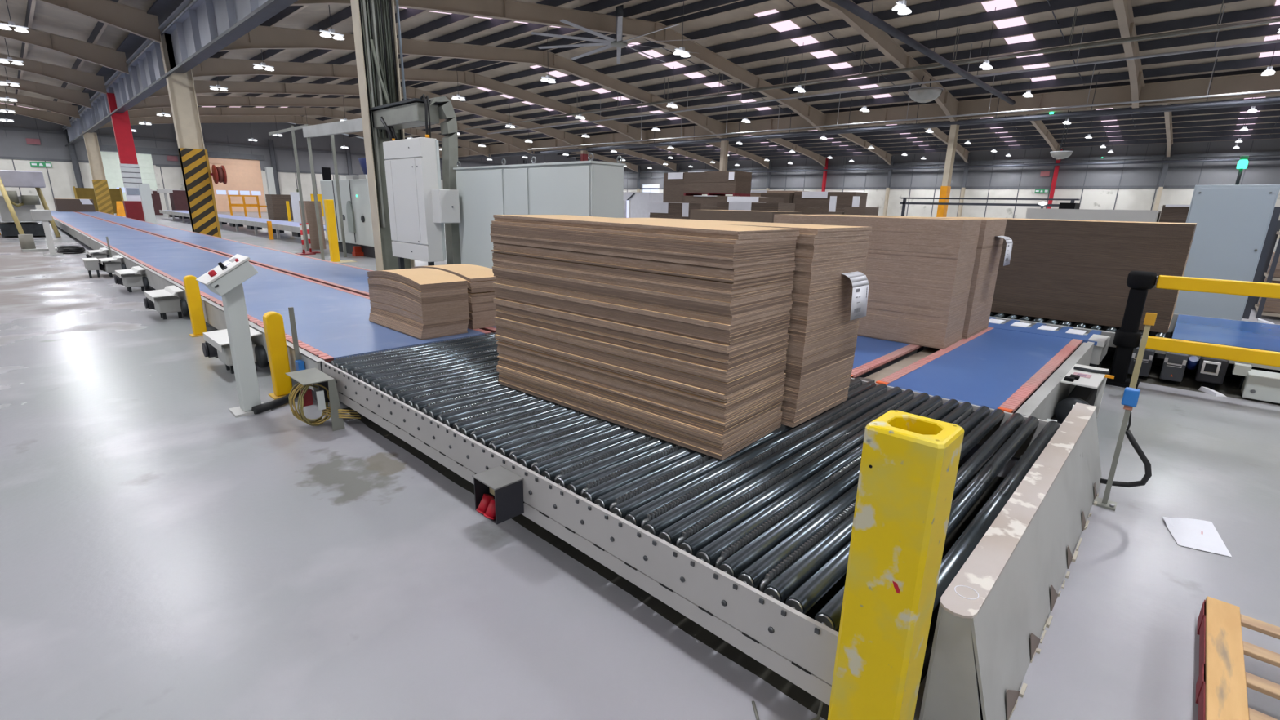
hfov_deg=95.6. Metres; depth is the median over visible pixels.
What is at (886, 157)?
roof beam
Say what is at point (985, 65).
light
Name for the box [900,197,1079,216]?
storage rack
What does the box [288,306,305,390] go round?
post
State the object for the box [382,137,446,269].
tall cabinet
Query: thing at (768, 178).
wall column
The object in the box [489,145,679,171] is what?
roof beam
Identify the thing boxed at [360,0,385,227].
steel column
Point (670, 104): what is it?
light
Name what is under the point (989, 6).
skylight
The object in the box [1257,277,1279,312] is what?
stack
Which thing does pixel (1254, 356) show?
rail
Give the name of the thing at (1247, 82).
beam
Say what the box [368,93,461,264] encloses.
metal frame
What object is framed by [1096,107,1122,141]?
window
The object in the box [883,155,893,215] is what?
wall column
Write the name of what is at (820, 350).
stack
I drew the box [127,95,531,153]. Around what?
roof beam
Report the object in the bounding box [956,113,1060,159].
roof beam
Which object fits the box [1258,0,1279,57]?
window
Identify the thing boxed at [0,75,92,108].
roof beam
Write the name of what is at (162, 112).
light
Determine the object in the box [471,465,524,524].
box
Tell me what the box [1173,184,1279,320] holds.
tall cabinet
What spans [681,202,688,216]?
paper label
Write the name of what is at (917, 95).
lampshade
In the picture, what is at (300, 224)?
post
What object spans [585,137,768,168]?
roof beam
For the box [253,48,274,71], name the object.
light
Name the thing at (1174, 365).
box
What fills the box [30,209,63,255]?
post
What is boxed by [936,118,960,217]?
steel column
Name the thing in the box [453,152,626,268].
tall cabinet
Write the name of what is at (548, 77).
light
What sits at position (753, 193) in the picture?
stack
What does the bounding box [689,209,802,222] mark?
stack
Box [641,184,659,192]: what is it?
window
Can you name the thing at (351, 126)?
frame
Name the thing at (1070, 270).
stack
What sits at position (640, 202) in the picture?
booth
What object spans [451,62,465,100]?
light
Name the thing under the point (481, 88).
window
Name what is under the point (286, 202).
bollard
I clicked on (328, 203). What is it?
bollard
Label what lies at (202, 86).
roof beam
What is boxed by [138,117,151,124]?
light
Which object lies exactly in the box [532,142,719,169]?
roof beam
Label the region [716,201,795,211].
stack
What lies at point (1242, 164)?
beacon light
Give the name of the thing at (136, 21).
roof beam
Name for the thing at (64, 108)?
roof beam
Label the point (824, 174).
wall column
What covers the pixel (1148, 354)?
box
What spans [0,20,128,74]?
roof beam
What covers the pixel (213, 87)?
light
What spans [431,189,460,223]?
junction box
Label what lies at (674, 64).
skylights
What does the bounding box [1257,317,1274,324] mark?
box
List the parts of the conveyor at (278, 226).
frame, motor, leg, motor, leg, motor, leg, motor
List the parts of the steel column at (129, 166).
red casing, notice plate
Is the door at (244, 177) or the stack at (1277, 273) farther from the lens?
the door at (244, 177)
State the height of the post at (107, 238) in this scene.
0.660 m
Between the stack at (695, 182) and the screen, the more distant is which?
the screen
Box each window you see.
[399,7,560,27]
[476,87,604,127]
[530,65,680,119]
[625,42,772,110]
[743,134,790,152]
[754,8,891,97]
[808,129,862,152]
[885,124,933,149]
[979,116,1012,146]
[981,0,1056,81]
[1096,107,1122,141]
[1235,96,1266,135]
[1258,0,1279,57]
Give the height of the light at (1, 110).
1.332 m
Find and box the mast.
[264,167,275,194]
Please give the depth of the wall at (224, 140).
60.68 m
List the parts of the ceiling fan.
blade, blade, blade, blade, blade, motor mount, drop post, blade, blade, blade, blade, blade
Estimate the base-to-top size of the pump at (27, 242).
0.500 m
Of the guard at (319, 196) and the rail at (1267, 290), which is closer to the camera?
the rail at (1267, 290)
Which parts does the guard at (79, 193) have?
post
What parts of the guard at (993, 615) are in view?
plate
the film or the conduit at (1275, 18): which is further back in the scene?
the conduit at (1275, 18)
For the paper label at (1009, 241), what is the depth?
6.16 m
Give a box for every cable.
[358,0,401,227]
[751,700,823,719]
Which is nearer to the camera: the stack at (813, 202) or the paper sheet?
the paper sheet
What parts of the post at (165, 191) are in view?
post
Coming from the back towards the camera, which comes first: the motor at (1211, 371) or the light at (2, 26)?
the light at (2, 26)
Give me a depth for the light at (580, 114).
40.18 m
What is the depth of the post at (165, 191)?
44.66 m
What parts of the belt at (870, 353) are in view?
plate, leg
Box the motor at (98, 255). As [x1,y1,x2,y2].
[85,247,111,262]
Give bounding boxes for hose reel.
[209,164,226,184]
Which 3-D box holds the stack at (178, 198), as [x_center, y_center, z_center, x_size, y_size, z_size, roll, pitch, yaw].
[-40.856,-14.118,52.054,1.540,2.130,1.740,15,20,41]
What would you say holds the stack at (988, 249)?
on the belt at (870, 353)
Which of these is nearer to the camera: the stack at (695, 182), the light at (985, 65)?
the light at (985, 65)
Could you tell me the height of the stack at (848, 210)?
1.820 m
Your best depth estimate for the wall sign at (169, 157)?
60.27 m
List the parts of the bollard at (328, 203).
post, plate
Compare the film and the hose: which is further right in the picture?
the film
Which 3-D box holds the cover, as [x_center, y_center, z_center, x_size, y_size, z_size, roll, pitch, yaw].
[6.776,0.392,5.213,2.100,0.280,0.350,15,20,41]
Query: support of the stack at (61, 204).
on the conveyor at (345, 277)
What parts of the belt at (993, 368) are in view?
frame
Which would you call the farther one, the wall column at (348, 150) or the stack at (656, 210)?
the wall column at (348, 150)
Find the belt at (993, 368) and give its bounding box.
[875,327,1094,459]
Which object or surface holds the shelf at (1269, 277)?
attached to the storage rack at (1269, 276)
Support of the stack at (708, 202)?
on the pallet
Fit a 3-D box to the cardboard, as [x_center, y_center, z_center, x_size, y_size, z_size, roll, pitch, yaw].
[-11.434,-4.708,20.280,0.600,1.620,0.500,15,20,41]
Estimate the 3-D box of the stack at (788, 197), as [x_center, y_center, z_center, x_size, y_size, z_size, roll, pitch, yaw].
[6.492,-6.509,26.961,1.505,2.368,1.222,15,20,41]
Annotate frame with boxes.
[268,118,363,259]
[342,407,1004,719]
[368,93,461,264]
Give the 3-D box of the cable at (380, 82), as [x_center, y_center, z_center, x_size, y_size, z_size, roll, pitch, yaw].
[-4.922,-5.037,11.149,0.149,4.850,0.612,15,20,41]
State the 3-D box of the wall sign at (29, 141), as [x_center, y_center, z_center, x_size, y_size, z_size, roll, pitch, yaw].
[-55.412,-19.954,53.035,0.030,0.500,0.900,15,20,41]
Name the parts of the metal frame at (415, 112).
duct lid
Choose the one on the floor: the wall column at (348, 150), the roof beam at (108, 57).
the wall column at (348, 150)
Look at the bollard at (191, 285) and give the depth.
7.38 m
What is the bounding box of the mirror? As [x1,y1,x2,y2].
[1049,110,1073,159]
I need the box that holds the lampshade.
[907,88,942,102]
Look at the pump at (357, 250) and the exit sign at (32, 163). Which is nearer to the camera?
the pump at (357, 250)
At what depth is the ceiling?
29.95 m
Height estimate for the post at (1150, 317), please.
0.830 m
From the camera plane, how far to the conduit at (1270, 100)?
32.13 m
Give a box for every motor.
[85,247,111,262]
[114,266,149,292]
[143,284,189,319]
[201,326,268,373]
[1186,355,1228,390]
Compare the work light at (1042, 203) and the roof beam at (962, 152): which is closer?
the work light at (1042, 203)
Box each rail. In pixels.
[1137,335,1279,367]
[1153,275,1279,298]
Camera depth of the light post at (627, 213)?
40.83 m
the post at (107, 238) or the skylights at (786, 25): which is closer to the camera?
the post at (107, 238)
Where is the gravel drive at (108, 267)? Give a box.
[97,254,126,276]
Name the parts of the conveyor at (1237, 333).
frame, leg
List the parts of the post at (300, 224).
post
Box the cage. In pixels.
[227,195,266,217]
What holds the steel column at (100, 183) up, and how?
on the floor
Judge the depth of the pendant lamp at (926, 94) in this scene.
28.95 m
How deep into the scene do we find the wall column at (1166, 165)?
53.79 m
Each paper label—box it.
[80,199,92,204]
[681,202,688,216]
[728,172,734,180]
[841,271,868,320]
[994,235,1013,266]
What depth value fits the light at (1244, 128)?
38.64 m
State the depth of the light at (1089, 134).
44.23 m
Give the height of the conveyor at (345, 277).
0.312 m
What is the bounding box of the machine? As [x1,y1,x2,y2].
[0,169,60,236]
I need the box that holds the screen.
[321,167,331,180]
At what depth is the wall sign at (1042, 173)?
60.17 m
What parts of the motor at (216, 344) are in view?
motor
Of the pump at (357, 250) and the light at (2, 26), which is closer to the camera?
the pump at (357, 250)
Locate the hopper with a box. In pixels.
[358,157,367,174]
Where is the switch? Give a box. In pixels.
[217,262,224,268]
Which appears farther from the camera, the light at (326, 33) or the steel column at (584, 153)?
the steel column at (584, 153)
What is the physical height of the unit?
0.476 m
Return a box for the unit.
[1045,364,1114,423]
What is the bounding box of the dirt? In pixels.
[1008,493,1098,719]
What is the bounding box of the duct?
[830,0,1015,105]
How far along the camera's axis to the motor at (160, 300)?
8.38 m
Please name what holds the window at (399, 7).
attached to the ceiling
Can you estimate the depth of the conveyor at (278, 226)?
28.05 m
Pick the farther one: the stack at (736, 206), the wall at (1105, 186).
the wall at (1105, 186)
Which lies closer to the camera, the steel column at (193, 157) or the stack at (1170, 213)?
the stack at (1170, 213)
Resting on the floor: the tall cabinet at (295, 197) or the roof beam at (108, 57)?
the tall cabinet at (295, 197)
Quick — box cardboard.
[298,200,326,249]
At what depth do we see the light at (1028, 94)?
29.12 m
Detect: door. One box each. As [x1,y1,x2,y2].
[100,151,157,200]
[208,157,266,212]
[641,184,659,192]
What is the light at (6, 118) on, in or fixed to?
hanging from the ceiling
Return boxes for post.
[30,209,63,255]
[106,236,113,262]
[156,188,173,217]
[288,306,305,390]
[295,223,315,254]
[302,222,320,253]
[626,200,628,217]
[1105,271,1156,388]
[1128,312,1157,388]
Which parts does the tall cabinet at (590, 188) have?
door panel, door panel, door panel, panel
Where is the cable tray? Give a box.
[65,0,279,146]
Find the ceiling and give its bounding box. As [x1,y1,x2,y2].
[0,0,1279,164]
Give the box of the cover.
[1231,362,1279,403]
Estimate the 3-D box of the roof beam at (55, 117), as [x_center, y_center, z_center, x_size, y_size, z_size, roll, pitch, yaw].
[-59.650,-18.009,36.403,0.260,2.944,34.350,15,20,41]
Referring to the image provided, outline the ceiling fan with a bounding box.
[531,4,702,64]
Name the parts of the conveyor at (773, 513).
transfer chain, transfer chain, transfer chain, transfer chain, transfer chain, transfer chain, transfer chain, transfer chain, transfer chain, transfer chain, transfer chain, transfer chain, transfer chain, transfer chain, rail, transfer chain, transfer chain, transfer chain, transfer chain, transfer chain, transfer chain, transfer chain, transfer chain, rail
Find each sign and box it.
[25,137,40,144]
[29,161,52,167]
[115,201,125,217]
[166,155,177,161]
[1034,189,1048,193]
[1040,171,1049,176]
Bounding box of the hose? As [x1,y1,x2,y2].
[251,382,299,413]
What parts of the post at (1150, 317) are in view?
post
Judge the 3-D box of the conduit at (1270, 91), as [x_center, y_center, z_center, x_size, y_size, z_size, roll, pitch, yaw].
[12.160,-15.575,36.071,64.000,1.977,0.087,15,20,41]
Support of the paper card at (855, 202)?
on the stack at (848, 210)
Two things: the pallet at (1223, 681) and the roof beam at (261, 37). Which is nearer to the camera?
the pallet at (1223, 681)
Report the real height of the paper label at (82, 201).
0.350 m
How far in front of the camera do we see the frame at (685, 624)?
2.71 m
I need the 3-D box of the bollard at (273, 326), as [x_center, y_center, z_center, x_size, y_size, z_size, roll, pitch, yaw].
[-3.243,-0.051,5.203,0.180,0.770,0.200,15,20,41]
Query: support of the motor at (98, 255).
on the floor
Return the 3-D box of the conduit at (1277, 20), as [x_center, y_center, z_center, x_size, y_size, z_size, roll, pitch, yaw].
[7.504,-15.367,31.017,64.000,1.543,0.068,15,20,41]
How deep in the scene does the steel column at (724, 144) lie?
46.17 m
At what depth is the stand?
3.49 m
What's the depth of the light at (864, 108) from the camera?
34.70 m
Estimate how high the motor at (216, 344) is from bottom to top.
0.425 m
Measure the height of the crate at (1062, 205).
0.160 m
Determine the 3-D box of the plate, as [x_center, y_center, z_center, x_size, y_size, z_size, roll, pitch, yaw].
[4.261,-0.261,7.172,2.350,0.462,0.780,15,20,41]
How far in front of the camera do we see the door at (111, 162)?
57.83 m
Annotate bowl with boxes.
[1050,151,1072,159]
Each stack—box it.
[53,198,95,211]
[151,190,163,214]
[168,190,188,210]
[265,194,293,220]
[367,267,470,339]
[412,263,496,328]
[489,214,799,460]
[625,217,871,427]
[648,202,701,219]
[662,172,702,205]
[684,170,751,194]
[684,195,739,209]
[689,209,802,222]
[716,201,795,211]
[725,196,784,207]
[739,190,809,208]
[760,192,794,207]
[773,213,981,349]
[793,191,867,214]
[822,211,844,214]
[826,214,1007,338]
[844,206,879,215]
[948,217,1196,333]
[1159,204,1190,222]
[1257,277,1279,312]
[1267,252,1279,277]
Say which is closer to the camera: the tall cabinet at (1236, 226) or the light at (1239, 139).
the tall cabinet at (1236, 226)
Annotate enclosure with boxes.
[320,174,375,257]
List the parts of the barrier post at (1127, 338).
post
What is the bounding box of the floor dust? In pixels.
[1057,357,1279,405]
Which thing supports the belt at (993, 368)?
on the floor
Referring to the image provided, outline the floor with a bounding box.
[0,211,1279,719]
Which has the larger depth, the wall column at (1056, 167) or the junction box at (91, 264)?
the wall column at (1056, 167)
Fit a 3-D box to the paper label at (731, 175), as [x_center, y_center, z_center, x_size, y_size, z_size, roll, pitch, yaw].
[4.165,-8.375,26.435,0.300,0.350,0.010,15,20,41]
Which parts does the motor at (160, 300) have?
motor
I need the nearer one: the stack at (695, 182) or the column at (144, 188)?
the stack at (695, 182)
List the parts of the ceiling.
sag rod, sag rod, sag rod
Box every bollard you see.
[182,275,207,337]
[262,311,293,399]
[266,221,273,239]
[285,200,291,221]
[324,199,357,262]
[827,409,964,719]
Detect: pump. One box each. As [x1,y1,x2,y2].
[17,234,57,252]
[351,245,364,256]
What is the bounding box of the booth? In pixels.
[623,192,665,217]
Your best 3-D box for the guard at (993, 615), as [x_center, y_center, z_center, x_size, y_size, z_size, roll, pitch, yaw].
[2.058,0.810,2.925,0.235,0.503,2.930,15,20,41]
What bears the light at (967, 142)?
hanging from the ceiling
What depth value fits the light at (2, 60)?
26.64 m
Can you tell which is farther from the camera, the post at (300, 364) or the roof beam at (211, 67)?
the roof beam at (211, 67)
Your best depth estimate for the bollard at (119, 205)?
44.67 m
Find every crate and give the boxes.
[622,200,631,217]
[1058,202,1079,208]
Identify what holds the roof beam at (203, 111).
attached to the ceiling
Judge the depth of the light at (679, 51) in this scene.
22.57 m
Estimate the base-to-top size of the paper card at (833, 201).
0.585 m
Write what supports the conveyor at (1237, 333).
on the floor
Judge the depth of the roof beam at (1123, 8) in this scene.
23.57 m
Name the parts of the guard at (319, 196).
sheet panel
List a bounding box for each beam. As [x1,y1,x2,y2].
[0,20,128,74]
[0,53,106,93]
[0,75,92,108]
[0,90,79,119]
[0,102,71,127]
[34,0,163,43]
[62,0,297,144]
[99,115,441,155]
[111,106,488,156]
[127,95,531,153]
[146,80,583,148]
[191,57,646,144]
[219,25,725,138]
[290,0,826,131]
[439,71,1279,158]
[440,97,1279,160]
[457,147,640,173]
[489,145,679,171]
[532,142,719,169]
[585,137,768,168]
[647,133,826,167]
[725,128,894,164]
[813,0,959,121]
[825,121,969,162]
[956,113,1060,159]
[1112,0,1144,108]
[1133,103,1173,156]
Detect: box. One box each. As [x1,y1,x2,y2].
[81,257,100,277]
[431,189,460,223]
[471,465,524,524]
[1128,346,1155,378]
[1159,351,1188,384]
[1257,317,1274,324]
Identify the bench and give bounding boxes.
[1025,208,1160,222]
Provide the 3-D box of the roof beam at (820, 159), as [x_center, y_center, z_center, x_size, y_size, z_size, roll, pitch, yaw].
[12.595,-23.555,63.292,0.260,3.214,34.550,15,20,41]
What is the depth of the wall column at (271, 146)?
66.68 m
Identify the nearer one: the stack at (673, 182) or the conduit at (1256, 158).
the stack at (673, 182)
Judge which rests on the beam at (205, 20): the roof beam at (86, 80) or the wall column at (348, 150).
the roof beam at (86, 80)
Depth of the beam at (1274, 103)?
36.04 m
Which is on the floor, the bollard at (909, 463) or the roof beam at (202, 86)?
the bollard at (909, 463)
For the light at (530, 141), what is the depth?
56.85 m
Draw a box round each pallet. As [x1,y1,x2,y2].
[684,192,750,196]
[1195,595,1279,719]
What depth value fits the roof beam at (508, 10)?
24.70 m
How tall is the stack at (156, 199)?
2.030 m
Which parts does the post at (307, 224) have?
post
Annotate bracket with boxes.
[284,368,360,431]
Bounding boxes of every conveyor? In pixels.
[48,210,491,390]
[75,210,496,333]
[159,209,325,243]
[320,332,1061,705]
[990,311,1279,388]
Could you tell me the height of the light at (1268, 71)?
1.285 m
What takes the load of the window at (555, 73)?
attached to the ceiling
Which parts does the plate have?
leg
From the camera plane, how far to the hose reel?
22.55 m
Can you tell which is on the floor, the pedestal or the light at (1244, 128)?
the pedestal
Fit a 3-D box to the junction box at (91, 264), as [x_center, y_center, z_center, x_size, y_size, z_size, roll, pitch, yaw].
[-11.795,-1.985,12.502,0.640,0.375,0.230,15,20,41]
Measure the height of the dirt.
0.015 m
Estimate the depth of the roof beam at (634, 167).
92.58 m
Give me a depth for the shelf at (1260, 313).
10.36 m
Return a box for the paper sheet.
[1162,516,1231,556]
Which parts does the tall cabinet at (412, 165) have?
door panel, leg, panel, door panel, panel, door panel, leg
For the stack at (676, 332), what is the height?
1.196 m
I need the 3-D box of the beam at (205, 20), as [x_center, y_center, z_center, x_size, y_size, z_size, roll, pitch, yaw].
[-19.943,-12.321,23.860,93.210,1.880,1.200,15,20,41]
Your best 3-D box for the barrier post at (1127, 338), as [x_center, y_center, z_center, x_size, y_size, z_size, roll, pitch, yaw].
[5.148,-0.333,6.104,0.360,1.190,0.360,15,20,41]
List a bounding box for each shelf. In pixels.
[1254,304,1279,316]
[1263,271,1279,280]
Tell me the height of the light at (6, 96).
1.332 m
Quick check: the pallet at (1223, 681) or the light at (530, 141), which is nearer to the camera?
the pallet at (1223, 681)
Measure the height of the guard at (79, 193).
2.200 m
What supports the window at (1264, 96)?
attached to the ceiling
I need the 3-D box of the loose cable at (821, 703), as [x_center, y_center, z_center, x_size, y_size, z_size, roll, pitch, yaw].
[0.526,1.226,2.029,0.255,0.107,0.132,3,15,7]
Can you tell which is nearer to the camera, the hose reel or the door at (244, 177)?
the hose reel
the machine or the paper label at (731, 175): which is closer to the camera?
the machine
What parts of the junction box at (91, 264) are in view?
lid, leg, leg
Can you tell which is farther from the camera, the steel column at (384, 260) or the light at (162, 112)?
the light at (162, 112)
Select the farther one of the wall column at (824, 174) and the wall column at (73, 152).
the wall column at (824, 174)
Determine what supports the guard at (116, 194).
on the floor
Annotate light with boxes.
[0,0,29,32]
[0,37,23,65]
[0,67,19,86]
[0,88,17,102]
[0,102,14,112]
[0,111,13,121]
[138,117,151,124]
[155,110,170,116]
[209,75,227,91]
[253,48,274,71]
[319,5,344,39]
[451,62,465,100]
[505,110,515,128]
[524,129,532,142]
[540,26,555,83]
[574,84,585,119]
[652,126,660,130]
[666,76,677,107]
[673,0,690,57]
[741,111,750,122]
[793,42,805,92]
[859,91,869,111]
[892,0,911,14]
[925,128,933,133]
[964,118,972,144]
[979,6,995,69]
[1022,67,1033,97]
[1038,201,1047,208]
[1062,111,1071,124]
[1084,109,1094,138]
[1235,120,1244,142]
[1235,155,1248,184]
[1240,97,1253,130]
[1246,97,1257,112]
[1261,39,1277,75]
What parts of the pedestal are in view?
panel lid, post, plate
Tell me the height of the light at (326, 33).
1.344 m
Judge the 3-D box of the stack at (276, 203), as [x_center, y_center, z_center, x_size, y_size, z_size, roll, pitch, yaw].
[-27.859,-11.842,45.044,1.504,1.898,1.515,15,20,41]
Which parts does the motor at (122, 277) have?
motor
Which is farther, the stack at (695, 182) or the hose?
the stack at (695, 182)
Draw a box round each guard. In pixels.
[72,186,98,211]
[108,187,124,213]
[296,189,324,216]
[919,402,1102,719]
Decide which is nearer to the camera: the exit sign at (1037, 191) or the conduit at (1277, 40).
the conduit at (1277, 40)
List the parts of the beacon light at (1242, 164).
stem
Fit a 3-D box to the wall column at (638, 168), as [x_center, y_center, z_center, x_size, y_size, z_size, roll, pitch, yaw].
[-0.280,-28.758,98.500,0.320,8.000,0.420,15,20,41]
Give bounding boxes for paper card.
[828,195,836,212]
[852,195,860,206]
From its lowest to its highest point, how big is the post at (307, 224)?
0.950 m
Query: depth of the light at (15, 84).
32.18 m
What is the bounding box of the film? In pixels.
[1197,386,1226,396]
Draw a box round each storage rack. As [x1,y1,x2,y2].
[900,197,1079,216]
[1251,220,1279,318]
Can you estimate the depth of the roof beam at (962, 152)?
57.90 m
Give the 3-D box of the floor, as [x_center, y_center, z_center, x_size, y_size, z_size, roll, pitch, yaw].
[-8.138,-8.389,37.969,93.200,0.300,104.250,15,20,41]
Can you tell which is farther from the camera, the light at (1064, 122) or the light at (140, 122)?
the light at (140, 122)
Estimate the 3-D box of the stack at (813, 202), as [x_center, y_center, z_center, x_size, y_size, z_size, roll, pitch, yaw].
[8.252,-6.138,25.595,2.804,2.432,1.256,15,20,41]
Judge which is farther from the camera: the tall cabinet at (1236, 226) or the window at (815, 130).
the window at (815, 130)
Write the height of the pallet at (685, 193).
0.120 m
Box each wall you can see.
[0,111,580,212]
[623,138,1279,222]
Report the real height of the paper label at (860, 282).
0.278 m
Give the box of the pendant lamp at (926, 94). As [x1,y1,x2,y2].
[907,75,943,102]
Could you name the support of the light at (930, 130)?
hanging from the ceiling
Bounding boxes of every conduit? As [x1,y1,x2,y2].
[395,0,406,100]
[465,0,1279,129]
[487,5,1279,133]
[527,49,1279,150]
[534,0,1279,119]
[540,58,1279,153]
[746,142,1279,173]
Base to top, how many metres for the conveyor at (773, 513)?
0.466 m
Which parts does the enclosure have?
oval handle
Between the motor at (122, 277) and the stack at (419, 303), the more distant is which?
the motor at (122, 277)
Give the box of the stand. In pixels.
[1093,386,1151,511]
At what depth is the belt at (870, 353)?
5.42 m
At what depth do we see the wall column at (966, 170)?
64.93 m
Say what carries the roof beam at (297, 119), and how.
attached to the ceiling
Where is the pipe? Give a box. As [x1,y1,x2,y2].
[62,0,198,130]
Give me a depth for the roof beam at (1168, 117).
47.09 m
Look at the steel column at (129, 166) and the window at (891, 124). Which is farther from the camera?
the window at (891, 124)
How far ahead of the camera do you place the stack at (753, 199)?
24.83 m
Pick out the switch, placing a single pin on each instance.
(220, 264)
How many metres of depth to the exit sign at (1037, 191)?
60.61 m
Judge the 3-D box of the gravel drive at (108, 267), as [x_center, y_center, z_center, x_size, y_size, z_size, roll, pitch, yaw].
[-11.466,-2.031,12.602,0.852,0.425,0.400,15,20,41]
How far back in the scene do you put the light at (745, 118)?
40.23 m
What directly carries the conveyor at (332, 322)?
on the floor
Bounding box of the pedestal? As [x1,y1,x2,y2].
[195,253,271,417]
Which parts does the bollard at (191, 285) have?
plate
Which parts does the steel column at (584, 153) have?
red casing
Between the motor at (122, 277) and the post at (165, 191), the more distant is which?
the post at (165, 191)
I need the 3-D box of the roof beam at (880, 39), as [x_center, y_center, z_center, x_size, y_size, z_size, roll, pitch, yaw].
[6.986,-12.639,22.159,0.260,3.214,34.550,15,20,41]
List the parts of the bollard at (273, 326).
plate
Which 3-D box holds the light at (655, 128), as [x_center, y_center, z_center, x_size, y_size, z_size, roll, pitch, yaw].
[1.285,-18.782,45.747,0.380,1.285,0.840,15,20,41]
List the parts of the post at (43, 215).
post, plate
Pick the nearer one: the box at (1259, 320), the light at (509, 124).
the box at (1259, 320)
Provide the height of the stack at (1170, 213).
2.012 m
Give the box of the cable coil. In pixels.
[57,245,85,253]
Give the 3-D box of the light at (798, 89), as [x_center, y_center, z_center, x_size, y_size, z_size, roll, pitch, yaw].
[8.054,-14.615,28.964,0.380,2.210,0.840,15,20,41]
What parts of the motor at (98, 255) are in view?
motor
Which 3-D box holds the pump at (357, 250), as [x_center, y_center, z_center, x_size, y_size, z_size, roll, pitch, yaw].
[-8.838,-3.405,18.176,0.250,0.300,0.250,15,20,41]
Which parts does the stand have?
plate, post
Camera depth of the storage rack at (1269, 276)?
10.38 m
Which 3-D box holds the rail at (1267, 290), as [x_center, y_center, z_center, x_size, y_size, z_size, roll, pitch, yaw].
[6.481,-0.469,4.770,3.436,0.130,0.080,15,20,41]
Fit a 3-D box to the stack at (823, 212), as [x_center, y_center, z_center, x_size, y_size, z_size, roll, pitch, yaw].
[7.700,-4.968,22.758,0.800,1.620,1.200,15,20,41]
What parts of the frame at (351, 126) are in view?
post, post, post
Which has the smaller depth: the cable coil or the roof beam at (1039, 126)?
the cable coil
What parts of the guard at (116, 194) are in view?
post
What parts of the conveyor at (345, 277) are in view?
frame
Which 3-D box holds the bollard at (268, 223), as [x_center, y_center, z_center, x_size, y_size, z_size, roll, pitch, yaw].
[-15.515,-5.440,24.365,0.140,0.750,0.140,15,20,41]
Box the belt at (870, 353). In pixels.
[850,335,939,382]
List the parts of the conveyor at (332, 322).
frame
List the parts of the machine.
leg, leg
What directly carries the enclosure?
on the floor
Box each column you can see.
[64,128,84,187]
[82,131,114,214]
[106,93,145,221]
[137,183,156,223]
[159,31,221,237]
[267,139,279,194]
[345,145,352,174]
[350,0,414,271]
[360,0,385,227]
[580,146,587,160]
[636,165,639,192]
[719,136,728,195]
[766,160,771,190]
[821,158,828,191]
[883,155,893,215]
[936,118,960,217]
[956,152,971,217]
[1046,148,1062,208]
[1153,144,1173,210]
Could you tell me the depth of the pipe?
22.96 m
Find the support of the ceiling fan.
hanging from the ceiling
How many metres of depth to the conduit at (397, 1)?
11.28 m
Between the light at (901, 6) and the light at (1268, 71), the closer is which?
the light at (901, 6)
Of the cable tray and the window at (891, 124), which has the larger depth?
the window at (891, 124)
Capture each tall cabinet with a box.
[289,191,301,222]
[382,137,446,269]
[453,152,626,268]
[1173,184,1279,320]
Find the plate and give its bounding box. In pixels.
[987,316,1111,367]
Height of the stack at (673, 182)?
3.332 m
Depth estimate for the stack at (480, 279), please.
6.11 m
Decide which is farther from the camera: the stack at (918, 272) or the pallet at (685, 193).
the pallet at (685, 193)
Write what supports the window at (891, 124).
attached to the ceiling

